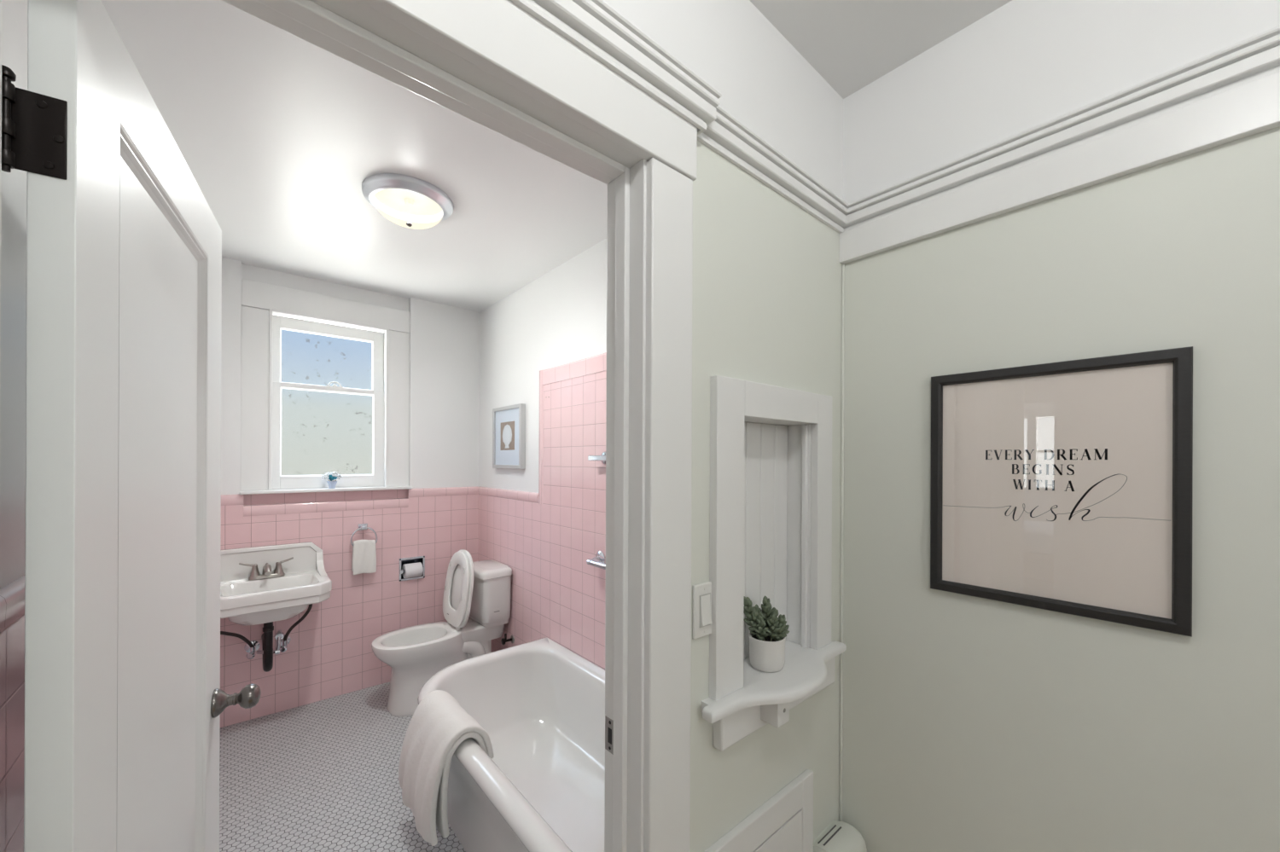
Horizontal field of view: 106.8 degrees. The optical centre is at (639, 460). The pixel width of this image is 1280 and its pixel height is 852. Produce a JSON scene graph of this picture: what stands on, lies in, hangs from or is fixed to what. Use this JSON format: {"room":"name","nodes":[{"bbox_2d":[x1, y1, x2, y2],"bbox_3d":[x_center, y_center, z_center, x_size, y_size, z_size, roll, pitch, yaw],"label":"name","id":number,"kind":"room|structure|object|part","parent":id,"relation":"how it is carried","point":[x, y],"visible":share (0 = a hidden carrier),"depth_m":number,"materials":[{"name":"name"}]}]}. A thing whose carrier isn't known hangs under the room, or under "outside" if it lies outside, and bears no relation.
{"room":"hallway","nodes":[
{"label":"hallway","id":0,"kind":"room"},
{"bbox_2d":[0,0,27,851],"bbox_3d":[-1.665,0.175,1.470,0.107,2.555,2.860,0,0,-41],"label":"wall","id":1,"kind":"structure","parent":0,"point":[14,12],"depth_m":0.74,"materials":[{"name":"white paint"}]},
{"bbox_2d":[326,481,337,488],"bbox_3d":[-1.880,0.148,2.903,0.055,0.045,0.055,0,0,-41],"label":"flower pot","id":2,"kind":"object","parent":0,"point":[331,484],"depth_m":2.89,"materials":[{"name":"white ceramic"}]},
{"bbox_2d":[219,681,465,851],"bbox_3d":[-0.974,1.496,1.993,1.845,0.080,2.980,0,0,-41],"label":"floor","id":3,"kind":"structure","parent":0,"point":[322,776],"depth_m":2.15,"materials":[{"name":"white tile"}]},
{"bbox_2d":[371,549,511,716],"bbox_3d":[-1.232,1.013,2.952,0.769,0.882,0.392,0,0,-41],"label":"toilet","id":4,"kind":"object","parent":3,"relation":"on","point":[480,591],"visible":0.87,"depth_m":2.94,"materials":[{"name":"white ceramic"}]},
{"bbox_3d":[-1.164,0.806,3.009,0.075,0.448,0.368,0,0,-41],"label":"seat","id":5,"kind":"part","parent":4,"relation":"part of","materials":[{"name":"white plastic"}]},
{"bbox_3d":[-1.146,0.805,3.025,0.082,0.466,0.376,0,0,-41],"label":"lid","id":6,"kind":"part","parent":4,"relation":"part of","materials":[{"name":"white plastic"}]},
{"bbox_3d":[-1.016,0.894,3.138,0.191,0.312,0.376,0,0,-41],"label":"tank","id":7,"kind":"part","parent":4,"relation":"part of","materials":[{"name":"white ceramic"}]},
{"bbox_3d":[-1.017,0.714,3.136,0.206,0.049,0.392,0,0,-41],"label":"tank lid","id":8,"kind":"part","parent":4,"relation":"part of","materials":[{"name":"white ceramic"}]},
{"bbox_2d":[417,638,605,851],"bbox_3d":[-0.305,1.241,1.881,0.774,0.436,1.673,0,0,-41],"label":"bathtub","id":9,"kind":"object","parent":3,"relation":"on","point":[540,705],"visible":0.55,"depth_m":2.18,"materials":[{"name":"white ceramic"}]},
{"bbox_2d":[398,690,494,846],"bbox_3d":[-0.759,1.146,1.839,0.252,0.374,0.383,0,0,-41],"label":"bath towel","id":10,"kind":"object","parent":9,"relation":"on","point":[439,724],"visible":0.98,"depth_m":1.74,"materials":[{"name":"white fabric"}]},
{"bbox_2d":[219,256,480,728],"bbox_3d":[-1.875,0.174,3.041,1.845,2.555,0.207,0,0,-41],"label":"wall","id":11,"kind":"structure","parent":0,"point":[328,654],"depth_m":3.02,"materials":[{"name":"pink tile"}]},
{"bbox_2d":[220,541,322,581],"bbox_3d":[-2.102,0.573,2.683,0.518,0.181,0.036,0,0,-41],"label":"backsplash","id":12,"kind":"structure","parent":11,"relation":"attached to","point":[304,555],"depth_m":2.67,"materials":[{"name":"white ceramic"}]},
{"bbox_2d":[220,541,331,672],"bbox_3d":[-1.976,0.807,2.536,0.520,0.648,0.442,0,0,-41],"label":"sink","id":13,"kind":"object","parent":11,"relation":"attached to","point":[266,585],"visible":0.95,"depth_m":2.56,"materials":[{"name":"white ceramic"}]},
{"bbox_3d":[-2.108,1.044,2.580,0.038,0.059,0.041,0,0,-19],"label":"valve handle","id":14,"kind":"part","parent":13,"relation":"part of","materials":[{"name":"silver metal"}]},
{"bbox_2d":[238,557,293,580],"bbox_3d":[-2.043,0.600,2.607,0.240,0.101,0.139,0,0,-41],"label":"faucet","id":15,"kind":"object","parent":13,"relation":"on","point":[250,568],"depth_m":2.65,"materials":[{"name":"silver metal"}]},
{"bbox_2d":[220,549,331,625],"bbox_3d":[-1.973,0.688,2.533,0.520,0.303,0.432,0,0,-41],"label":"basin","id":16,"kind":"object","parent":13,"relation":"in","point":[268,587],"depth_m":2.56,"materials":[{"name":"white ceramic"}]},
{"bbox_3d":[-2.002,1.044,2.672,0.038,0.059,0.041,0,0,-19],"label":"valve handle","id":17,"kind":"part","parent":13,"relation":"part of","materials":[{"name":"silver metal"}]},
{"bbox_2d":[239,279,412,494],"bbox_3d":[-1.906,-0.411,2.949,0.883,1.199,0.167,0,0,-41],"label":"window","id":18,"kind":"structure","parent":11,"relation":"in","point":[261,384],"depth_m":2.88,"materials":[{"name":"white paint"}]},
{"bbox_3d":[-1.908,0.179,2.949,0.883,0.018,0.165,0,0,-41],"label":"sill","id":19,"kind":"part","parent":18,"relation":"part of","materials":[{"name":"white paint"}]},
{"bbox_3d":[-1.934,-0.146,2.974,0.599,0.630,0.030,0,0,-41],"label":"sash","id":20,"kind":"part","parent":18,"relation":"part of","materials":[{"name":"white paint"}]},
{"bbox_3d":[-1.952,-0.646,2.999,0.599,0.426,0.030,0,0,-41],"label":"sash","id":21,"kind":"part","parent":18,"relation":"part of","materials":[{"name":"white paint"}]},
{"bbox_2d":[321,471,342,488],"bbox_3d":[-1.882,0.119,2.908,0.105,0.103,0.069,0,0,-41],"label":"flower vase","id":22,"kind":"object","parent":18,"relation":"on","point":[334,475],"visible":1,"depth_m":2.89,"materials":[{"name":"blue"}]},
{"bbox_2d":[350,523,377,546],"bbox_3d":[-1.741,0.468,2.993,0.148,0.135,0.058,0,0,-41],"label":"towel ring","id":23,"kind":"object","parent":11,"relation":"attached to","point":[360,526],"visible":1,"depth_m":2.98,"materials":[{"name":"silver metal"}]},
{"bbox_2d":[351,540,376,575],"bbox_3d":[-1.726,0.601,2.974,0.128,0.211,0.051,0,0,-41],"label":"hand towel","id":24,"kind":"object","parent":23,"relation":"hanging from","point":[363,561],"visible":1,"depth_m":2.96,"materials":[{"name":"white fabric"}]},
{"bbox_2d":[399,556,424,581],"bbox_3d":[-1.561,0.728,3.234,0.162,0.151,0.100,0,0,-41],"label":"toilet paper holder","id":25,"kind":"object","parent":11,"relation":"attached to","point":[419,559],"visible":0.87,"depth_m":3.24,"materials":[{"name":"silver metal"}]},
{"bbox_2d":[401,562,422,578],"bbox_3d":[-1.534,0.740,3.205,0.105,0.094,0.094,0,0,-41],"label":"toilet roll","id":26,"kind":"object","parent":25,"relation":"in","point":[413,570],"visible":0.96,"depth_m":3.18,"materials":[{"name":"white paper"}]},
{"bbox_2d":[101,0,607,312],"bbox_3d":[-1.001,-1.149,2.038,1.845,0.100,2.861,0,0,-41],"label":"ceiling","id":27,"kind":"structure","parent":0,"point":[280,134],"depth_m":1.77,"materials":[{"name":"white paint"}]},
{"bbox_2d":[361,173,453,229],"bbox_3d":[-0.965,-1.039,1.987,0.344,0.121,0.344,0,0,-41],"label":"ceiling lamp","id":28,"kind":"object","parent":27,"relation":"attached to","point":[406,201],"visible":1,"depth_m":1.90,"materials":[{"name":"white glass"}]},
{"bbox_2d":[477,238,606,669],"bbox_3d":[-0.343,0.181,2.613,0.127,2.555,2.860,0,0,-41],"label":"wall","id":29,"kind":"structure","parent":0,"point":[543,346],"depth_m":2.72,"materials":[{"name":"pink tile"}]},
{"bbox_2d":[500,634,514,645],"bbox_3d":[-0.851,1.147,3.053,0.072,0.071,0.052,0,0,-41],"label":"water valve","id":30,"kind":"object","parent":29,"relation":"attached to","point":[504,640],"visible":1,"depth_m":3.04,"materials":[{"name":"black metal"}]},
{"bbox_2d":[492,403,525,469],"bbox_3d":[-0.865,-0.152,3.119,0.034,0.407,0.420,0,0,-41],"label":"print","id":31,"kind":"object","parent":29,"relation":"attached to","point":[509,422],"visible":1,"depth_m":3.09,"materials":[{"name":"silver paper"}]},
{"bbox_2d":[500,421,514,450],"bbox_3d":[-0.869,-0.161,3.119,0.002,0.185,0.205,0,0,-41],"label":"print","id":32,"kind":"object","parent":31,"relation":"attached to","point":[507,427],"depth_m":3.10,"materials":[{"name":"brown"}]},
{"bbox_2d":[586,551,605,570],"bbox_3d":[0.083,0.485,1.982,0.066,0.072,0.997,0,0,-41],"label":"grab bar","id":33,"kind":"object","parent":29,"relation":"attached to","point":[598,561],"visible":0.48,"depth_m":2.32,"materials":[{"name":"silver metal"}]},
{"bbox_2d":[587,452,605,464],"bbox_3d":[0.022,-0.012,2.066,0.052,0.060,0.795,0,0,-41],"label":"towel bar","id":34,"kind":"object","parent":29,"relation":"attached to","point":[602,457],"visible":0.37,"depth_m":2.31,"materials":[{"name":"silver metal"}]},
{"bbox_3d":[-0.186,-0.013,2.312,0.045,0.060,0.060,0,0,-41],"label":"post","id":35,"kind":"part","parent":34,"relation":"part of","materials":[{"name":"silver metal"}]},
{"bbox_2d":[604,0,843,851],"bbox_3d":[-0.243,0.131,0.735,2.395,2.655,0.110,0,0,-41],"label":"wall","id":36,"kind":"structure","parent":0,"point":[766,288],"depth_m":1.11,"materials":[{"name":"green paint"}]},
{"bbox_2d":[1,0,260,851],"bbox_3d":[-0.788,0.449,0.824,0.120,1.991,0.743,0,0,-31],"label":"door","id":37,"kind":"structure","parent":36,"relation":"in","point":[125,701],"depth_m":0.60,"materials":[{"name":"white paint"}]},
{"bbox_3d":[-0.816,0.390,0.805,0.011,1.657,0.484,0,0,-32],"label":"panel","id":38,"kind":"part","parent":37,"relation":"part of","materials":[{"name":"white paint"}]},
{"bbox_3d":[-0.806,0.390,0.811,0.013,1.653,0.480,0,0,-32],"label":"panel moulding","id":39,"kind":"part","parent":37,"relation":"part of","materials":[{"name":"white paint"}]},
{"bbox_3d":[-0.955,0.551,1.084,0.026,0.062,0.062,0,0,-32],"label":"knob","id":40,"kind":"part","parent":37,"relation":"part of","materials":[{"name":"grey metal"}]},
{"bbox_2d":[0,0,721,851],"bbox_3d":[-0.291,0.361,0.659,1.045,2.196,0.164,0,0,-41],"label":"trim","id":41,"kind":"structure","parent":36,"relation":"attached to","point":[577,84],"depth_m":0.88,"materials":[{"name":"white paint"}]},
{"bbox_3d":[-0.269,-0.609,0.622,0.990,0.106,0.024,0,0,-41],"label":"head casing","id":42,"kind":"part","parent":41,"relation":"part of","materials":[{"name":"white paint"}]},
{"bbox_3d":[-0.060,0.546,0.944,0.001,0.067,0.031,0,0,-41],"label":"strike plate","id":43,"kind":"part","parent":41,"relation":"part of","materials":[{"name":"silver metal"}]},
{"bbox_3d":[0.053,0.454,0.907,0.109,2.013,0.020,0,0,-41],"label":"casing","id":44,"kind":"part","parent":41,"relation":"part of","materials":[{"name":"white paint"}]},
{"bbox_2d":[692,581,711,639],"bbox_3d":[0.134,0.309,0.981,0.064,0.110,0.014,0,0,-41],"label":"light switch","id":45,"kind":"object","parent":36,"relation":"attached to","point":[701,607],"visible":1,"depth_m":0.97,"materials":[{"name":"white plastic"}]},
{"bbox_2d":[704,769,813,851],"bbox_3d":[0.274,1.088,1.102,0.463,0.546,0.018,0,0,-41],"label":"access panel","id":46,"kind":"object","parent":36,"relation":"attached to","point":[784,823],"visible":1,"depth_m":1.15,"materials":[{"name":"white paint"}]},
{"bbox_3d":[0.273,1.089,1.102,0.352,0.398,0.018,0,0,-41],"label":"panel door","id":47,"kind":"part","parent":46,"relation":"part of","materials":[{"name":"white paint"}]},
{"bbox_2d":[697,105,848,232],"bbox_3d":[0.354,-0.694,1.157,0.645,0.080,0.030,0,0,-41],"label":"trim","id":48,"kind":"structure","parent":36,"relation":"attached to","point":[726,136],"depth_m":1.11,"materials":[{"name":"white paint"}]},
{"bbox_2d":[701,375,846,751],"bbox_3d":[0.333,0.216,1.146,0.561,0.785,0.198,0,0,-41],"label":"wall niche","id":49,"kind":"object","parent":36,"relation":"attached to","point":[770,446],"visible":0.89,"depth_m":1.20,"materials":[{"name":"white paint"}]},
{"bbox_2d":[743,595,789,672],"bbox_3d":[0.305,0.414,1.150,0.090,0.169,0.087,0,0,-38],"label":"potted succulent","id":50,"kind":"object","parent":49,"relation":"on","point":[768,633],"visible":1,"depth_m":1.13,"materials":[{"name":"green plant"}]},
{"bbox_2d":[749,633,785,672],"bbox_3d":[0.307,0.461,1.151,0.085,0.076,0.085,0,0,-41],"label":"pot","id":51,"kind":"object","parent":50,"relation":"attached to","point":[766,651],"depth_m":1.12,"materials":[{"name":"white ceramic"}]},
{"bbox_2d":[701,640,846,723],"bbox_3d":[0.332,0.511,1.146,0.561,0.024,0.197,0,0,-41],"label":"shelf","id":52,"kind":"object","parent":49,"relation":"attached to","point":[804,672],"depth_m":1.07,"materials":[{"name":"white paint"}]},
{"bbox_2d":[813,820,866,851],"bbox_3d":[0.537,1.219,1.283,0.156,0.411,0.090,0,0,-41],"label":"wall heater","id":53,"kind":"object","parent":36,"relation":"attached to","point":[839,836],"visible":0.97,"depth_m":1.28,"materials":[{"name":"white metal"}]},
{"bbox_2d":[749,0,1012,98],"bbox_3d":[-2.229,-1.112,-0.975,7.545,0.100,4.950,0,0,-41],"label":"ceiling","id":54,"kind":"structure","parent":0,"point":[852,44],"depth_m":1.15,"materials":[{"name":"white paint"}]},
{"bbox_2d":[842,0,1279,851],"bbox_3d":[1.411,0.210,0.501,0.100,2.512,2.410,0,0,-41],"label":"wall","id":55,"kind":"structure","parent":0,"point":[971,724],"depth_m":1.01,"materials":[{"name":"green paint"}]},
{"bbox_2d":[838,25,1279,821],"bbox_3d":[1.361,0.368,0.458,0.030,2.196,2.410,0,0,-41],"label":"trim","id":56,"kind":"structure","parent":55,"relation":"attached to","point":[1230,93],"depth_m":0.98,"materials":[{"name":"white paint"}]},
{"bbox_3d":[1.365,-0.690,0.458,0.030,0.080,2.410,0,0,-41],"label":"picture rail","id":57,"kind":"part","parent":56,"relation":"part of","materials":[{"name":"white paint"}]},
{"bbox_2d":[930,346,1192,637],"bbox_3d":[0.872,0.056,1.032,0.021,0.530,0.428,0,0,-41],"label":"framed print","id":58,"kind":"object","parent":55,"relation":"attached to","point":[1063,487],"visible":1,"depth_m":1.00,"materials":[{"name":"white paper"}]}
]}

